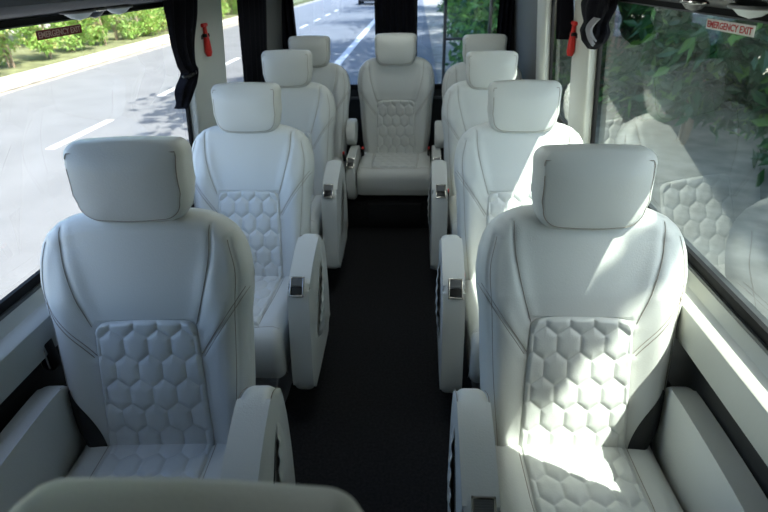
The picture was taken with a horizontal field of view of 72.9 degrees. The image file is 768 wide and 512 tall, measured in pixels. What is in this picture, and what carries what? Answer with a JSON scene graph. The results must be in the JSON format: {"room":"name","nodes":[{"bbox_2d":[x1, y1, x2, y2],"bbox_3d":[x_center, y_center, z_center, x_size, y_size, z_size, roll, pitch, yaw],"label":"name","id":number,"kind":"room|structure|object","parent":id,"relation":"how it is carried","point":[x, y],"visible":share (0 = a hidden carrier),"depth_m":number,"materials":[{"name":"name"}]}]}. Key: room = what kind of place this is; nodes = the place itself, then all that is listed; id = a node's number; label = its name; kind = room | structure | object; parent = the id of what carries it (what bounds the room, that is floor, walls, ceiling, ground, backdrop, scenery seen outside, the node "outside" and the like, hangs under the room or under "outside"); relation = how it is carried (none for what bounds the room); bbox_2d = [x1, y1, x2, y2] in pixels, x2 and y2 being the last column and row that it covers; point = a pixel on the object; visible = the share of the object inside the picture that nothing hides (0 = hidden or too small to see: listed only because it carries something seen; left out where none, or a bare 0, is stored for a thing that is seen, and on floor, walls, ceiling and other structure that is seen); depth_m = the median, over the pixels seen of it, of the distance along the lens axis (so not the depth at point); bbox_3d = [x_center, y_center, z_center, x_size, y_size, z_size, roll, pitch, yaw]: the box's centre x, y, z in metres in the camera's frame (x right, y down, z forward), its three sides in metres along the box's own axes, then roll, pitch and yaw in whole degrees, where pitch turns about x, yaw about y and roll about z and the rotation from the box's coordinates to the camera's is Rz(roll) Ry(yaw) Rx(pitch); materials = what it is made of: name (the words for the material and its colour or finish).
{"room":"vehicle interior","nodes":[
{"label":"vehicle interior","id":0,"kind":"room"},
{"bbox_2d":[0,200,193,403],"bbox_3d":[-0.992,0.337,1.967,0.118,0.863,5.710,1,29,3],"label":"wall","id":1,"kind":"structure","parent":0,"point":[24,333],"depth_m":1.42,"materials":[{"name":"grey plastic"}]},
{"bbox_2d":[40,338,60,369],"bbox_3d":[-0.972,0.286,1.504,0.029,0.095,0.049,1,29,3],"label":"anchor","id":2,"kind":"object","parent":1,"relation":"attached to","point":[51,361],"visible":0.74,"depth_m":1.50,"materials":[{"name":"black plastic"}]},
{"bbox_2d":[0,2,192,320],"bbox_3d":[-0.989,-0.367,1.638,0.081,0.715,1.870,1,29,3],"label":"window","id":3,"kind":"structure","parent":1,"relation":"in","point":[11,301],"depth_m":1.48,"materials":[{"name":"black glass"}]},
{"bbox_2d":[35,24,81,40],"bbox_3d":[-0.967,-0.670,1.554,0.003,0.025,0.222,1,29,3],"label":"sticker","id":4,"kind":"object","parent":3,"relation":"attached to","point":[73,29],"visible":1,"depth_m":1.54,"materials":[{"name":"red plastic"}]},
{"bbox_2d":[0,204,194,444],"bbox_3d":[-0.989,0.408,2.005,0.030,0.697,5.710,1,29,3],"label":"trim","id":5,"kind":"structure","parent":1,"relation":"attached to","point":[39,378],"depth_m":1.47,"materials":[{"name":"black plastic"}]},
{"bbox_2d":[201,23,211,56],"bbox_3d":[-0.863,-1.048,2.515,0.041,0.156,0.072,1,29,3],"label":"hammer","id":6,"kind":"object","parent":1,"relation":"attached to","point":[207,45],"visible":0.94,"depth_m":2.51,"materials":[{"name":"red plastic"}]},
{"bbox_2d":[190,0,226,141],"bbox_3d":[-0.907,-0.924,2.664,0.122,0.759,0.470,1,29,3],"label":"trim","id":7,"kind":"structure","parent":1,"relation":"attached to","point":[212,69],"depth_m":2.60,"materials":[{"name":"grey plastic"}]},
{"bbox_2d":[266,0,282,49],"bbox_3d":[-0.829,-1.588,3.877,0.122,0.759,0.500,1,29,3],"label":"trim","id":8,"kind":"structure","parent":1,"relation":"attached to","point":[273,7],"depth_m":3.78,"materials":[{"name":"grey"}]},
{"bbox_2d":[285,227,471,511],"bbox_3d":[-0.043,0.751,2.132,2.000,0.060,5.710,1,29,3],"label":"floor","id":9,"kind":"structure","parent":0,"point":[374,427],"depth_m":2.34,"materials":[{"name":"carpet"}]},
{"bbox_2d":[0,136,294,511],"bbox_3d":[-0.616,0.424,1.342,0.700,1.294,0.781,-1,29,0],"label":"seat","id":10,"kind":"object","parent":9,"relation":"on","point":[148,294],"visible":0.84,"depth_m":1.41,"materials":[{"name":"white leather"}]},
{"bbox_2d":[66,443,225,478],"bbox_3d":[-0.649,0.727,1.414,0.488,0.247,0.558,-1,29,0],"label":"seat cushion","id":11,"kind":"object","parent":10,"relation":"on","point":[166,460],"depth_m":1.47,"materials":[{"name":"white leather"}]},
{"bbox_2d":[9,477,361,511],"bbox_3d":[-0.170,0.920,0.418,0.566,1.291,0.752,1,29,3],"label":"seat","id":12,"kind":"object","parent":9,"relation":"on","point":[67,494],"visible":1,"depth_m":0.42,"materials":[{"name":"white leather"}]},
{"bbox_2d":[192,82,329,401],"bbox_3d":[-0.582,-0.032,2.231,0.667,1.242,0.862,1,29,3],"label":"seat","id":13,"kind":"object","parent":9,"relation":"on","point":[256,171],"visible":0.52,"depth_m":2.30,"materials":[{"name":"white leather"}]},
{"bbox_2d":[254,276,290,377],"bbox_3d":[-0.615,0.267,2.256,0.474,0.247,0.558,1,29,3],"label":"seat cushion","id":14,"kind":"object","parent":13,"relation":"on","point":[271,326],"depth_m":2.05,"materials":[{"name":"white leather"}]},
{"bbox_2d":[261,49,347,268],"bbox_3d":[-0.556,-0.503,3.074,0.667,1.259,0.834,1,29,3],"label":"seat","id":15,"kind":"object","parent":9,"relation":"on","point":[309,107],"visible":0.27,"depth_m":3.10,"materials":[{"name":"white leather"}]},
{"bbox_2d":[311,195,322,238],"bbox_3d":[-0.589,-0.203,3.116,0.474,0.247,0.558,1,29,3],"label":"seat cushion","id":16,"kind":"object","parent":15,"relation":"on","point":[316,208],"depth_m":2.96,"materials":[{"name":"white leather"}]},
{"bbox_2d":[288,35,357,175],"bbox_3d":[-0.523,-0.859,3.719,0.620,1.266,0.780,1,29,3],"label":"seat","id":17,"kind":"object","parent":9,"relation":"on","point":[333,76],"visible":0.14,"depth_m":3.76,"materials":[{"name":"white leather"}]},
{"bbox_2d":[334,157,345,175],"bbox_3d":[-0.541,-0.555,3.760,0.474,0.247,0.558,1,29,3],"label":"seat cushion","id":18,"kind":"object","parent":17,"relation":"on","point":[343,159],"depth_m":3.85,"materials":[{"name":"white leather"}]},
{"bbox_2d":[428,50,517,269],"bbox_3d":[0.588,-0.481,3.008,0.667,1.240,0.827,1,29,3],"label":"seat","id":19,"kind":"object","parent":9,"relation":"on","point":[465,103],"visible":0.2,"depth_m":3.02,"materials":[{"name":"white leather"}]},
{"bbox_2d":[447,195,457,235],"bbox_3d":[0.619,-0.191,3.045,0.474,0.247,0.558,1,29,3],"label":"seat cushion","id":20,"kind":"object","parent":19,"relation":"on","point":[452,202],"depth_m":2.98,"materials":[{"name":"white leather"}]},
{"bbox_2d":[434,34,522,147],"bbox_3d":[0.665,-0.806,3.570,0.620,1.270,0.762,1,29,3],"label":"seat","id":21,"kind":"object","parent":9,"relation":"on","point":[455,73],"visible":0.06,"depth_m":3.59,"materials":[{"name":"white leather"}]},
{"bbox_2d":[435,80,582,392],"bbox_3d":[0.549,-0.017,2.153,0.667,1.246,0.839,1,29,3],"label":"seat","id":22,"kind":"object","parent":9,"relation":"on","point":[493,159],"visible":0.31,"depth_m":2.21,"materials":[{"name":"white leather"}]},
{"bbox_2d":[464,279,479,382],"bbox_3d":[0.580,0.279,2.186,0.474,0.247,0.558,1,29,3],"label":"seat cushion","id":23,"kind":"object","parent":22,"relation":"on","point":[471,332],"depth_m":2.04,"materials":[{"name":"white leather"}]},
{"bbox_2d":[447,144,767,511],"bbox_3d":[0.499,0.429,1.329,0.667,1.254,0.803,1,29,3],"label":"seat","id":24,"kind":"object","parent":9,"relation":"on","point":[581,287],"visible":1,"depth_m":1.39,"materials":[{"name":"white leather"}]},
{"bbox_2d":[495,444,683,511],"bbox_3d":[0.531,0.720,1.380,0.474,0.247,0.558,1,29,3],"label":"seat cushion","id":25,"kind":"object","parent":24,"relation":"on","point":[531,477],"depth_m":1.39,"materials":[{"name":"white leather"}]},
{"bbox_2d":[346,0,513,160],"bbox_3d":[0.099,-1.533,4.161,2.000,2.000,0.050,1,29,3],"label":"wall","id":26,"kind":"structure","parent":0,"point":[354,105],"depth_m":4.32,"materials":[{"name":"black"}]},
{"bbox_2d":[0,0,74,6],"bbox_3d":[-0.712,-0.813,1.319,0.110,0.274,5.710,1,29,3],"label":"trim","id":27,"kind":"structure","parent":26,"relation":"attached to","point":[3,3],"depth_m":1.00,"materials":[{"name":"black plastic"}]},
{"bbox_2d":[58,8,95,19],"bbox_3d":[-0.860,-0.678,1.465,0.076,0.027,0.138,1,29,3],"label":"reading lamp","id":28,"kind":"object","parent":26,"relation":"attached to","point":[76,14],"visible":0.91,"depth_m":1.44,"materials":[{"name":"grey plastic"}]},
{"bbox_2d":[0,0,162,21],"bbox_3d":[-0.851,-0.776,1.348,0.352,0.300,5.710,1,29,3],"label":"trim","id":29,"kind":"structure","parent":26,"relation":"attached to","point":[7,13],"depth_m":1.19,"materials":[{"name":"black plastic"}]},
{"bbox_2d":[162,0,198,108],"bbox_3d":[-0.850,-0.911,2.278,0.099,0.450,0.342,2,29,6],"label":"window curtain","id":30,"kind":"object","parent":29,"relation":"hanging from","point":[181,15],"visible":1,"depth_m":2.21,"materials":[{"name":"black fabric"}]},
{"bbox_2d":[237,0,266,81],"bbox_3d":[-0.815,-1.319,3.326,0.118,0.740,0.601,1,29,3],"label":"window curtain","id":31,"kind":"object","parent":29,"relation":"hanging from","point":[252,19],"visible":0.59,"depth_m":3.20,"materials":[{"name":"black fabric"}]},
{"bbox_2d":[82,7,106,17],"bbox_3d":[-0.864,-0.723,1.550,0.068,0.027,0.108,1,29,3],"label":"air vent","id":32,"kind":"object","parent":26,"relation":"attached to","point":[99,11],"visible":0.52,"depth_m":1.54,"materials":[{"name":"silver metal"}]},
{"bbox_2d":[106,4,132,14],"bbox_3d":[-0.856,-0.793,1.677,0.076,0.027,0.138,1,29,3],"label":"reading lamp","id":33,"kind":"object","parent":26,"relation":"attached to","point":[120,9],"visible":0.73,"depth_m":1.65,"materials":[{"name":"grey plastic"}]},
{"bbox_2d":[350,0,375,99],"bbox_3d":[-0.381,-1.751,4.049,0.650,1.035,0.052,1,29,3],"label":"window","id":34,"kind":"structure","parent":26,"relation":"in","point":[353,87],"depth_m":4.23,"materials":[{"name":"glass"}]},
{"bbox_2d":[376,0,414,33],"bbox_3d":[0.088,-1.825,3.925,0.308,1.060,0.040,1,29,3],"label":"curtain","id":35,"kind":"object","parent":26,"relation":"hanging from","point":[392,16],"visible":0.32,"depth_m":3.93,"materials":[{"name":"black fabric"}]},
{"bbox_2d":[346,185,447,227],"bbox_3d":[0.098,-0.510,4.150,1.220,0.214,0.890,1,29,3],"label":"trim","id":36,"kind":"structure","parent":26,"relation":"attached to","point":[357,208],"depth_m":3.76,"materials":[{"name":"plastic"}]},
{"bbox_2d":[346,33,440,226],"bbox_3d":[0.079,-0.884,3.731,0.648,1.275,0.686,1,29,3],"label":"seat","id":37,"kind":"object","parent":36,"relation":"on","point":[396,86],"visible":0.99,"depth_m":3.75,"materials":[{"name":"white leather"}]},
{"bbox_2d":[357,150,430,194],"bbox_3d":[0.083,-0.624,3.832,0.521,0.212,0.525,1,29,3],"label":"seat cushion","id":38,"kind":"object","parent":37,"relation":"on","point":[379,172],"depth_m":3.62,"materials":[{"name":"white leather"}]},
{"bbox_2d":[416,0,441,98],"bbox_3d":[0.563,-1.741,3.993,0.638,1.035,0.052,1,29,3],"label":"window","id":39,"kind":"structure","parent":26,"relation":"in","point":[437,86],"depth_m":4.19,"materials":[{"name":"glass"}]},
{"bbox_2d":[441,0,493,83],"bbox_3d":[0.659,-1.500,4.174,0.381,2.109,0.225,1,29,3],"label":"ladder","id":40,"kind":"object","parent":26,"relation":"attached to","point":[445,1],"visible":0.19,"depth_m":4.12,"materials":[{"name":"grey metal"}]},
{"bbox_2d":[675,268,767,465],"bbox_3d":[0.887,0.338,1.846,0.118,0.905,5.710,1,29,3],"label":"wall","id":41,"kind":"structure","parent":0,"point":[733,364],"depth_m":1.23,"materials":[{"name":"grey plastic"}]},
{"bbox_2d":[514,0,537,79],"bbox_3d":[0.984,-1.487,3.576,0.098,0.717,0.920,1,29,3],"label":"trim","id":42,"kind":"structure","parent":41,"relation":"attached to","point":[525,11],"depth_m":3.53,"materials":[{"name":"grey plastic"}]},
{"bbox_2d":[536,0,551,79],"bbox_3d":[0.944,-1.209,3.068,0.113,0.717,0.240,1,29,3],"label":"trim","id":43,"kind":"structure","parent":41,"relation":"attached to","point":[544,6],"depth_m":2.99,"materials":[{"name":"grey plastic"}]},
{"bbox_2d":[549,0,567,125],"bbox_3d":[0.934,-1.014,2.702,0.077,0.673,0.590,1,29,3],"label":"window","id":44,"kind":"structure","parent":41,"relation":"in","point":[559,119],"depth_m":2.89,"materials":[{"name":"clear glass"}]},
{"bbox_2d":[566,21,577,55],"bbox_3d":[0.847,-0.974,2.325,0.041,0.150,0.072,1,29,3],"label":"hammer","id":45,"kind":"object","parent":41,"relation":"attached to","point":[570,50],"visible":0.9,"depth_m":2.32,"materials":[{"name":"red plastic"}]},
{"bbox_2d":[568,0,596,143],"bbox_3d":[0.894,-0.804,2.328,0.118,0.717,0.270,1,29,3],"label":"trim","id":46,"kind":"structure","parent":41,"relation":"attached to","point":[583,62],"depth_m":2.29,"materials":[{"name":"grey plastic"}]},
{"bbox_2d":[590,0,767,354],"bbox_3d":[0.857,-0.358,1.504,0.077,0.673,1.605,1,29,3],"label":"window","id":47,"kind":"structure","parent":41,"relation":"in","point":[756,329],"depth_m":1.33,"materials":[{"name":"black glass"}]},
{"bbox_2d":[706,18,755,37],"bbox_3d":[0.821,-0.545,1.238,0.003,0.024,0.217,1,29,3],"label":"sticker","id":48,"kind":"object","parent":47,"relation":"attached to","point":[719,25],"visible":1,"depth_m":1.23,"materials":[{"name":"white"}]},
{"bbox_2d":[650,336,767,498],"bbox_3d":[0.887,0.408,1.885,0.030,0.739,5.710,1,29,3],"label":"trim","id":49,"kind":"structure","parent":41,"relation":"attached to","point":[683,372],"depth_m":1.32,"materials":[{"name":"black plastic"}]},
{"bbox_3d":[-0.082,-0.991,1.182,1.960,0.190,5.710,1,29,3],"label":"ceiling","id":50,"kind":"structure","parent":0,"visible":0},
{"bbox_2d":[281,0,296,48],"bbox_3d":[-0.748,-1.833,3.974,0.140,1.060,0.040,1,29,3],"label":"curtain","id":51,"kind":"object","parent":50,"relation":"hanging from","point":[288,15],"visible":0.33,"depth_m":3.99,"materials":[{"name":"black fabric"}]},
{"bbox_2d":[496,0,514,50],"bbox_3d":[0.909,-1.817,3.876,0.120,1.060,0.040,1,29,3],"label":"curtain","id":52,"kind":"object","parent":50,"relation":"hanging from","point":[506,7],"visible":0.48,"depth_m":3.90,"materials":[{"name":"black fabric"}]},
{"bbox_2d":[658,0,767,9],"bbox_3d":[0.798,-0.760,1.251,0.152,0.300,5.710,1,29,3],"label":"trim","id":53,"kind":"structure","parent":50,"relation":"attached to","point":[713,3],"depth_m":1.17,"materials":[{"name":"black plastic"}]},
{"bbox_2d":[556,0,573,39],"bbox_3d":[0.818,-1.112,2.359,0.074,0.240,0.123,-5,29,-7],"label":"window curtain","id":54,"kind":"object","parent":53,"relation":"hanging from","point":[565,8],"visible":0.96,"depth_m":2.35,"materials":[{"name":"black fabric"}]},
{"bbox_2d":[580,0,617,49],"bbox_3d":[0.802,-0.908,1.950,0.112,0.245,0.256,1,29,3],"label":"curtain","id":55,"kind":"object","parent":53,"relation":"hanging from","point":[595,31],"visible":1,"depth_m":1.90,"materials":[{"name":"black fabric"}]},
{"bbox_2d":[678,0,709,10],"bbox_3d":[0.784,-0.633,1.316,0.068,0.027,0.108,1,29,3],"label":"air vent","id":56,"kind":"object","parent":53,"relation":"attached to","point":[691,5],"visible":0.8,"depth_m":1.29,"materials":[{"name":"silver metal"}]},
{"bbox_2d":[727,3,767,18],"bbox_3d":[0.764,-0.508,1.083,0.076,0.027,0.138,1,29,3],"label":"reading lamp","id":57,"kind":"object","parent":53,"relation":"attached to","point":[749,12],"visible":0.89,"depth_m":1.06,"materials":[{"name":"grey plastic"}]},
{"label":"outside","id":58,"kind":"structure","parent":0,"visible":0},
{"bbox_2d":[0,0,313,77],"bbox_3d":[-13.380,-10.113,23.871,8.600,0.240,70.000,1,29,3],"label":"verge","id":59,"kind":"structure","parent":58,"point":[24,60],"depth_m":17.86,"materials":[{"name":"green plant"}]},
{"bbox_2d":[0,28,21,67],"bbox_3d":[-10.810,-6.253,14.346,1.631,2.257,1.912,-8,29,-12],"label":"bush","id":60,"kind":"object","parent":59,"relation":"on","point":[5,48],"visible":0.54,"depth_m":14.72,"materials":[{"name":"green plant"}]},
{"bbox_2d":[15,24,60,58],"bbox_3d":[-10.624,-7.211,15.695,1.763,2.437,1.598,19,34,32],"label":"bush","id":61,"kind":"object","parent":59,"relation":"on","point":[46,45],"visible":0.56,"depth_m":15.68,"materials":[{"name":"green plant"}]},
{"bbox_2d":[45,18,100,50],"bbox_3d":[-10.750,-7.913,17.606,2.167,1.854,1.774,8,30,17],"label":"bush","id":62,"kind":"object","parent":59,"relation":"on","point":[69,39],"visible":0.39,"depth_m":17.57,"materials":[{"name":"green plant"}]},
{"bbox_2d":[85,14,117,45],"bbox_3d":[-10.565,-8.949,18.926,1.736,2.443,1.656,2,29,7],"label":"bush","id":63,"kind":"object","parent":59,"relation":"on","point":[100,31],"visible":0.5,"depth_m":19.19,"materials":[{"name":"green plant"}]},
{"bbox_2d":[90,11,140,39],"bbox_3d":[-10.648,-9.456,20.519,2.264,1.963,1.637,-20,34,-30],"label":"bush","id":64,"kind":"object","parent":59,"relation":"on","point":[126,29],"visible":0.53,"depth_m":20.65,"materials":[{"name":"green plant"}]},
{"bbox_2d":[117,7,167,36],"bbox_3d":[-10.279,-10.100,22.044,2.256,1.524,2.146,-18,33,-28],"label":"bush","id":65,"kind":"object","parent":59,"relation":"on","point":[151,18],"visible":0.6,"depth_m":21.86,"materials":[{"name":"green plant"}]},
{"bbox_2d":[153,7,166,31],"bbox_3d":[-10.003,-11.268,23.106,2.095,2.596,1.780,4,29,9],"label":"bush","id":66,"kind":"object","parent":59,"relation":"on","point":[163,14],"visible":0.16,"depth_m":23.28,"materials":[{"name":"green plant"}]},
{"bbox_2d":[221,0,227,11],"bbox_3d":[-9.758,-14.413,29.341,1.918,1.972,1.851,1,29,3],"label":"bush","id":67,"kind":"object","parent":59,"relation":"on","point":[222,1],"visible":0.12,"depth_m":29.43,"materials":[{"name":"green plant"}]},
{"bbox_2d":[221,2,230,16],"bbox_3d":[-10.008,-15.093,30.987,1.660,1.760,1.945,-13,31,-21],"label":"bush","id":68,"kind":"object","parent":59,"relation":"on","point":[224,10],"visible":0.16,"depth_m":31.12,"materials":[{"name":"green plant"}]},
{"bbox_2d":[225,0,237,14],"bbox_3d":[-9.723,-16.158,32.327,1.816,2.402,2.034,-21,34,-32],"label":"bush","id":69,"kind":"object","parent":59,"relation":"on","point":[232,4],"visible":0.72,"depth_m":32.64,"materials":[{"name":"green plant"}]},
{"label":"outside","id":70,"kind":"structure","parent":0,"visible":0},
{"bbox_2d":[0,0,767,326],"bbox_3d":[-6.711,-26.656,54.351,100.000,0.180,200.000,1,29,3],"label":"sidewalk","id":71,"kind":"structure","parent":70,"point":[706,187],"depth_m":6.55,"materials":[{"name":"grey concrete"}]},
{"bbox_2d":[0,67,57,91],"bbox_3d":[-9.466,-4.673,13.694,0.320,0.250,2.300,1,29,3],"label":"kerb stone","id":72,"kind":"object","parent":71,"relation":"on","point":[17,80],"visible":1,"depth_m":13.60,"materials":[{"name":"concrete"}]},
{"bbox_2d":[45,55,100,74],"bbox_3d":[-9.363,-5.795,15.745,0.320,0.250,2.300,1,29,3],"label":"kerb stone","id":73,"kind":"object","parent":71,"relation":"on","point":[71,65],"visible":0.84,"depth_m":15.63,"materials":[{"name":"concrete"}]},
{"bbox_2d":[90,46,133,62],"bbox_3d":[-9.259,-6.917,17.797,0.320,0.250,2.300,1,29,3],"label":"kerb stone","id":74,"kind":"object","parent":71,"relation":"on","point":[111,54],"visible":0.82,"depth_m":17.64,"materials":[{"name":"concrete"}]},
{"bbox_2d":[125,38,161,52],"bbox_3d":[-9.155,-8.038,19.848,0.320,0.250,2.300,1,29,3],"label":"kerb stone","id":75,"kind":"object","parent":71,"relation":"on","point":[147,44],"visible":0.83,"depth_m":19.72,"materials":[{"name":"concrete"}]},
{"bbox_2d":[153,34,169,44],"bbox_3d":[-9.051,-9.160,21.899,0.320,0.250,2.300,1,29,3],"label":"kerb stone","id":76,"kind":"object","parent":71,"relation":"on","point":[165,39],"visible":0.36,"depth_m":21.27,"materials":[{"name":"concrete"}]},
{"bbox_2d":[222,19,231,26],"bbox_3d":[-8.739,-12.525,28.052,0.320,0.250,2.300,1,29,3],"label":"kerb stone","id":77,"kind":"object","parent":71,"relation":"on","point":[225,22],"visible":0.49,"depth_m":28.42,"materials":[{"name":"concrete"}]},
{"bbox_2d":[225,16,237,23],"bbox_3d":[-8.635,-13.647,30.104,0.320,0.250,2.300,1,29,3],"label":"kerb stone","id":78,"kind":"object","parent":71,"relation":"on","point":[234,19],"visible":0.43,"depth_m":29.62,"materials":[{"name":"concrete"}]},
{"bbox_2d":[436,0,456,13],"bbox_3d":[4.319,-15.647,29.987,2.251,3.412,2.672,24,37,38],"label":"shrub","id":79,"kind":"object","parent":71,"relation":"on","point":[439,5],"visible":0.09,"depth_m":30.38,"materials":[{"name":"green plant"}]},
{"bbox_2d":[441,2,456,21],"bbox_3d":[3.891,-12.804,24.702,2.466,3.503,1.986,-26,37,-38],"label":"shrub","id":80,"kind":"object","parent":71,"relation":"on","point":[451,9],"visible":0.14,"depth_m":24.73,"materials":[{"name":"green plant"}]},
{"bbox_2d":[447,0,464,36],"bbox_3d":[3.619,-10.705,20.844,2.479,3.565,2.089,-25,36,-36],"label":"shrub","id":81,"kind":"object","parent":71,"relation":"on","point":[452,4],"visible":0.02,"depth_m":21.11,"materials":[{"name":"green plant"}]},
{"bbox_2d":[441,0,479,41],"bbox_3d":[3.245,-8.704,17.339,2.472,3.384,2.532,6,29,12],"label":"shrub","id":82,"kind":"object","parent":71,"relation":"on","point":[451,29],"visible":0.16,"depth_m":17.47,"materials":[{"name":"green plant"}]},
{"bbox_2d":[451,0,484,35],"bbox_3d":[2.954,-7.216,14.629,2.362,3.783,2.192,14,32,26],"label":"shrub","id":83,"kind":"object","parent":71,"relation":"on","point":[464,1],"visible":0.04,"depth_m":14.81,"materials":[{"name":"green plant"}]},
{"bbox_2d":[448,0,491,61],"bbox_3d":[2.773,-5.746,12.280,2.473,3.505,2.388,6,29,13],"label":"shrub","id":84,"kind":"object","parent":71,"relation":"on","point":[460,46],"visible":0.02,"depth_m":12.93,"materials":[{"name":"green plant"}]},
{"bbox_2d":[445,0,570,94],"bbox_3d":[2.575,-4.791,9.999,2.422,3.575,2.301,-14,31,-23],"label":"shrub","id":85,"kind":"object","parent":71,"relation":"on","point":[481,12],"visible":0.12,"depth_m":10.05,"materials":[{"name":"green plant"}]},
{"bbox_2d":[553,0,556,48],"bbox_3d":[2.573,-6.856,7.575,9.442,9.526,8.488,3,29,8],"label":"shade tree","id":86,"kind":"object","parent":71,"relation":"on","point":[555,0],"visible":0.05,"depth_m":8.46,"materials":[{"name":"green plant"}]},
{"bbox_2d":[553,40,568,68],"bbox_3d":[4.871,-6.728,13.595,2.741,3.825,2.896,-22,35,-34],"label":"shrub","id":87,"kind":"object","parent":71,"relation":"on","point":[555,60],"visible":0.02,"depth_m":13.89,"materials":[{"name":"green plant"}]},
{"bbox_2d":[560,2,644,67],"bbox_3d":[5.124,-5.920,11.768,2.817,4.178,2.817,12,31,24],"label":"shrub","id":88,"kind":"object","parent":71,"relation":"on","point":[623,40],"visible":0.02,"depth_m":12.25,"materials":[{"name":"green plant"}]},
{"bbox_2d":[554,0,659,102],"bbox_3d":[4.699,-5.116,10.374,2.933,4.011,2.794,3,29,8],"label":"shrub","id":89,"kind":"object","parent":71,"relation":"on","point":[619,30],"visible":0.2,"depth_m":10.48,"materials":[{"name":"green plant"}]},
{"bbox_2d":[599,10,758,120],"bbox_3d":[5.209,-4.149,8.747,2.635,3.878,2.484,-9,30,-14],"label":"shrub","id":90,"kind":"object","parent":71,"relation":"on","point":[622,113],"visible":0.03,"depth_m":9.36,"materials":[{"name":"green plant"}]},
{"bbox_2d":[598,4,767,144],"bbox_3d":[4.477,-3.523,7.248,2.681,3.950,2.939,-13,31,-21],"label":"tree","id":91,"kind":"object","parent":71,"relation":"on","point":[695,93],"visible":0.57,"depth_m":7.45,"materials":[{"name":"green plant"}]},
{"bbox_2d":[663,15,767,186],"bbox_3d":[5.011,-2.773,5.820,2.557,4.089,2.817,-10,30,-15],"label":"tree","id":92,"kind":"object","parent":71,"relation":"on","point":[740,50],"visible":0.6,"depth_m":6.41,"materials":[{"name":"green plant"}]},
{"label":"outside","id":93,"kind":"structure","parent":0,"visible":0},
{"bbox_2d":[0,0,438,299],"bbox_3d":[-1.223,-26.689,53.979,10.400,0.019,200.000,1,29,3],"label":"road","id":94,"kind":"structure","parent":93,"point":[36,195],"depth_m":10.58,"materials":[{"name":"grey asphalt"}]},
{"bbox_2d":[46,120,112,148],"bbox_3d":[-5.328,-2.173,9.201,0.150,0.004,1.900,1,29,3],"label":"lane marking","id":95,"kind":"object","parent":94,"relation":"on","point":[90,129],"visible":1,"depth_m":9.12,"materials":[{"name":"paint"}]},
{"bbox_2d":[157,87,174,95],"bbox_3d":[-5.097,-4.138,12.793,0.150,0.004,1.900,1,29,3],"label":"lane marking","id":96,"kind":"object","parent":94,"relation":"on","point":[172,89],"visible":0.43,"depth_m":12.29,"materials":[{"name":"paint"}]},
{"bbox_2d":[334,18,374,64],"bbox_3d":[1.048,-26.676,53.840,0.250,0.004,200.000,1,29,3],"label":"road marking","id":97,"kind":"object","parent":94,"relation":"on","point":[357,40],"depth_m":19.53,"materials":[{"name":"paint"}]},
{"bbox_2d":[358,0,373,4],"bbox_3d":[-1.202,-22.530,44.825,1.775,1.450,4.020,1,29,3],"label":"parked car","id":98,"kind":"object","parent":94,"relation":"on","point":[359,1],"visible":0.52,"depth_m":43.33,"materials":[{"name":"grey paint"}]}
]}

